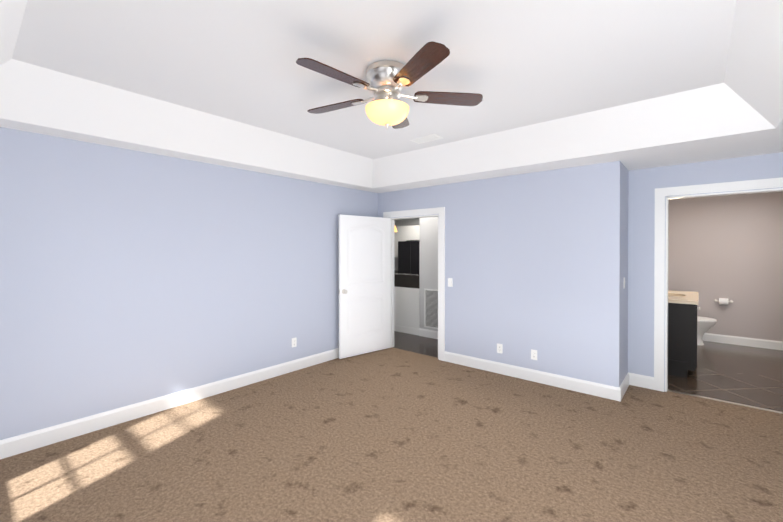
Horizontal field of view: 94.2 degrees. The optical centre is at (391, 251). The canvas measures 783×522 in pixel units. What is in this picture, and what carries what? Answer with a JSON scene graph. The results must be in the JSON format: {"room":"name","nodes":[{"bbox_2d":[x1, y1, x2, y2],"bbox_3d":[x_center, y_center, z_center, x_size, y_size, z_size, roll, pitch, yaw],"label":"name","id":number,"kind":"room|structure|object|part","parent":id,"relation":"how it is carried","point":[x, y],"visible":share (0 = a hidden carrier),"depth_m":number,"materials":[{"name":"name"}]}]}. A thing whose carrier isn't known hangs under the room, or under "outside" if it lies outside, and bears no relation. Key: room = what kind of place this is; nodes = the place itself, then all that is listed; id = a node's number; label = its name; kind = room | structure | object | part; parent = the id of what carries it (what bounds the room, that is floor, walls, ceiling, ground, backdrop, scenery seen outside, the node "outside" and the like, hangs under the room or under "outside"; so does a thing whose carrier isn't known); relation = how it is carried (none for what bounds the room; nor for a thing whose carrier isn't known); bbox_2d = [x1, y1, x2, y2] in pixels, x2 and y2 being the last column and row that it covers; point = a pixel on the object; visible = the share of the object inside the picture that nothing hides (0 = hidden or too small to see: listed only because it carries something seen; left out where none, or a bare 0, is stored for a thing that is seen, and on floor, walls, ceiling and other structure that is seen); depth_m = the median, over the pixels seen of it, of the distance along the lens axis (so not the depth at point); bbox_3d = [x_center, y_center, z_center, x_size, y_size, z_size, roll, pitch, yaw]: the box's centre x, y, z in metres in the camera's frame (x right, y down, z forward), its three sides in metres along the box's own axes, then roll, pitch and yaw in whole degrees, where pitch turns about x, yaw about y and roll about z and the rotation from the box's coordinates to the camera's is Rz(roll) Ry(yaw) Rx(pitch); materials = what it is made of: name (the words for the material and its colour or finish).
{"room":"empty bedroom","nodes":[
{"label":"empty bedroom","id":0,"kind":"room"},
{"bbox_2d":[0,127,377,439],"bbox_3d":[-1.810,0.016,4.030,0.120,3.000,5.050,0,0,40],"label":"wall","id":1,"kind":"structure","parent":0,"point":[128,277],"depth_m":3.37,"materials":[{"name":"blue paint"}]},
{"bbox_2d":[0,348,338,458],"bbox_3d":[-1.758,1.449,3.994,0.016,0.135,4.810,0,0,40],"label":"baseboard","id":2,"kind":"structure","parent":1,"relation":"attached to","point":[19,444],"depth_m":3.36,"materials":[{"name":"white wood"}]},
{"bbox_2d":[292,338,296,346],"bbox_3d":[-1.236,1.153,4.619,0.007,0.116,0.072,0,0,40],"label":"outlet","id":3,"kind":"object","parent":1,"relation":"attached to","point":[294,342],"visible":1,"depth_m":4.62,"materials":[{"name":"white plastic"}]},
{"bbox_2d":[0,347,782,521],"bbox_3d":[0.206,1.549,2.691,4.940,0.050,5.590,0,0,40],"label":"floor carpet","id":4,"kind":"object","parent":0,"point":[392,434],"visible":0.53,"depth_m":2.69,"materials":[{"name":"brown carpet"}]},
{"bbox_2d":[0,0,782,192],"bbox_3d":[0.225,-1.076,2.699,4.820,0.320,5.530,0,0,40],"label":"ceiling","id":5,"kind":"structure","parent":0,"point":[628,84],"depth_m":2.58,"materials":[{"name":"white paint"}]},
{"bbox_2d":[296,41,482,128],"bbox_3d":[-0.067,-1.034,2.459,1.284,0.402,1.269,0,0,40],"label":"ceiling fan","id":6,"kind":"object","parent":5,"relation":"hanging from","point":[388,81],"visible":1,"depth_m":2.36,"materials":[{"name":"brown wood"}]},
{"bbox_2d":[410,134,443,143],"bbox_3d":[0.388,-1.238,4.007,0.340,0.011,0.180,0,0,40],"label":"ceiling vent","id":7,"kind":"object","parent":5,"relation":"in","point":[427,138],"visible":1,"depth_m":3.98,"materials":[{"name":"white plastic"}]},
{"bbox_2d":[394,218,419,269],"bbox_3d":[1.303,-0.017,9.915,5.450,3.000,0.120,0,0,40],"label":"wall","id":8,"kind":"structure","parent":0,"point":[406,222],"depth_m":10.63,"materials":[{"name":"grey paint"}]},
{"bbox_2d":[378,184,444,217],"bbox_3d":[0.303,0.008,5.473,1.250,3.000,0.120,0,0,40],"label":"wall","id":9,"kind":"structure","parent":0,"point":[419,198],"depth_m":5.38,"materials":[{"name":"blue paint"}]},
{"bbox_2d":[383,207,444,360],"bbox_3d":[0.349,0.446,5.436,1.122,2.126,0.156,0,0,40],"label":"door frame","id":10,"kind":"structure","parent":9,"relation":"attached to","point":[429,212],"depth_m":5.09,"materials":[{"name":"white wood"}]},
{"bbox_2d":[339,215,390,358],"bbox_3d":[-0.393,0.489,5.394,0.241,2.015,0.918,0,0,40],"label":"bedroom door","id":11,"kind":"structure","parent":10,"relation":"attached to","point":[364,284],"depth_m":5.34,"materials":[{"name":"white wood"}]},
{"bbox_2d":[393,331,437,357],"bbox_3d":[-0.026,1.517,8.441,5.570,0.050,4.100,0,0,40],"label":"floor","id":12,"kind":"structure","parent":0,"point":[417,344],"depth_m":5.96,"materials":[{"name":"brown wood"}]},
{"bbox_2d":[394,271,418,334],"bbox_3d":[-0.012,0.958,7.323,1.830,1.080,0.705,0,0,40],"label":"kitchen island","id":13,"kind":"object","parent":12,"relation":"on","point":[406,289],"depth_m":6.70,"materials":[{"name":"white"}]},
{"bbox_2d":[394,225,419,271],"bbox_3d":[1.040,0.385,9.566,4.900,2.200,0.745,0,0,40],"label":"kitchen cabinet","id":14,"kind":"object","parent":12,"relation":"on","point":[406,249],"depth_m":9.74,"materials":[{"name":"black wood"}]},
{"bbox_2d":[419,217,437,330],"bbox_3d":[0.969,0.004,6.173,1.135,3.000,0.130,0,0,40],"label":"wall","id":15,"kind":"structure","parent":0,"point":[428,262],"depth_m":6.37,"materials":[{"name":"grey paint"}]},
{"bbox_2d":[419,328,437,338],"bbox_3d":[0.961,1.437,6.184,1.151,0.135,0.136,0,0,40],"label":"baseboard","id":16,"kind":"structure","parent":15,"relation":"attached to","point":[428,333],"depth_m":6.36,"materials":[{"name":"white wood"}]},
{"bbox_3d":[0.745,0.994,6.289,0.440,0.680,0.011,0,0,40],"label":"return air vent grille","id":17,"kind":"part","parent":15,"relation":"part of","materials":[{"name":"white metal"}]},
{"bbox_2d":[445,161,628,386],"bbox_3d":[2.800,0.006,5.865,2.060,3.000,3.940,0,0,40],"label":"wall block","id":18,"kind":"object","parent":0,"point":[538,261],"visible":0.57,"depth_m":4.18,"materials":[{"name":"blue paint"}]},
{"bbox_2d":[448,278,452,286],"bbox_3d":[0.797,0.421,4.968,0.072,0.116,0.017,0,0,40],"label":"light switch","id":19,"kind":"object","parent":18,"relation":"attached to","point":[450,282],"visible":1,"depth_m":4.97,"materials":[{"name":"white plastic"}]},
{"bbox_2d":[497,343,502,353],"bbox_3d":[1.343,1.204,4.518,0.072,0.116,0.007,0,0,40],"label":"electrical outlet","id":20,"kind":"object","parent":18,"relation":"attached to","point":[499,348],"visible":1,"depth_m":4.52,"materials":[{"name":"white plastic"}]},
{"bbox_2d":[444,351,623,401],"bbox_3d":[1.526,1.447,4.360,2.086,0.135,0.016,0,0,40],"label":"baseboard","id":21,"kind":"structure","parent":18,"relation":"attached to","point":[578,385],"depth_m":4.19,"materials":[{"name":"white wood"}]},
{"bbox_2d":[531,349,536,359],"bbox_3d":[1.665,1.205,4.247,0.072,0.116,0.007,0,0,40],"label":"electrical outlet","id":22,"kind":"object","parent":18,"relation":"attached to","point":[533,354],"visible":1,"depth_m":4.25,"materials":[{"name":"white plastic"}]},
{"bbox_2d":[628,152,782,390],"bbox_3d":[3.319,0.018,3.713,1.510,3.000,0.120,0,0,40],"label":"wall","id":23,"kind":"structure","parent":0,"point":[644,183],"depth_m":4.03,"materials":[{"name":"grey paint"}]},
{"bbox_2d":[620,372,631,393],"bbox_3d":[2.522,1.449,3.935,0.016,0.135,0.580,0,0,40],"label":"baseboard","id":24,"kind":"structure","parent":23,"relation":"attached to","point":[627,381],"depth_m":4.03,"materials":[{"name":"white wood"}]},
{"bbox_2d":[654,177,782,391],"bbox_3d":[3.356,0.415,3.687,1.114,2.206,0.160,0,0,40],"label":"door frame","id":25,"kind":"structure","parent":23,"relation":"attached to","point":[661,280],"depth_m":3.94,"materials":[{"name":"white wood"}]},
{"bbox_2d":[667,389,782,413],"bbox_3d":[3.354,1.515,3.692,0.922,0.006,0.040,0,0,40],"label":"trim","id":26,"kind":"structure","parent":23,"relation":"attached to","point":[726,401],"depth_m":3.66,"materials":[{"name":"silver metal"}]},
{"bbox_2d":[668,341,782,411],"bbox_3d":[4.708,1.538,4.670,2.410,0.050,3.240,0,0,40],"label":"floor","id":27,"kind":"structure","parent":0,"point":[747,375],"depth_m":4.41,"materials":[{"name":"brown tile"}]},
{"bbox_2d":[668,290,699,377],"bbox_3d":[3.779,0.952,4.939,0.627,1.119,1.250,0,0,40],"label":"bathroom vanity","id":28,"kind":"object","parent":27,"relation":"on","point":[682,333],"visible":0.48,"depth_m":4.40,"materials":[{"name":"black wood"}]},
{"bbox_2d":[697,316,716,344],"bbox_3d":[4.847,1.108,6.041,0.830,0.795,0.460,0,0,40],"label":"toilet","id":29,"kind":"object","parent":27,"relation":"on","point":[705,324],"visible":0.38,"depth_m":5.79,"materials":[{"name":"white ceramic"}]},
{"bbox_2d":[668,191,782,340],"bbox_3d":[5.714,0.006,5.853,2.410,3.000,0.120,0,0,40],"label":"wall","id":30,"kind":"structure","parent":0,"point":[729,247],"depth_m":5.91,"materials":[{"name":"grey paint"}]},
{"bbox_2d":[714,298,732,304],"bbox_3d":[5.428,0.816,5.945,0.234,0.110,0.115,0,0,40],"label":"toilet paper holder","id":31,"kind":"object","parent":30,"relation":"attached to","point":[723,301],"visible":1,"depth_m":5.92,"materials":[{"name":"silver metal"}]},
{"bbox_2d":[702,333,782,349],"bbox_3d":[5.612,1.439,5.858,2.250,0.135,0.016,0,0,40],"label":"baseboard","id":32,"kind":"structure","parent":30,"relation":"attached to","point":[751,342],"depth_m":5.81,"materials":[{"name":"white wood"}]}
]}

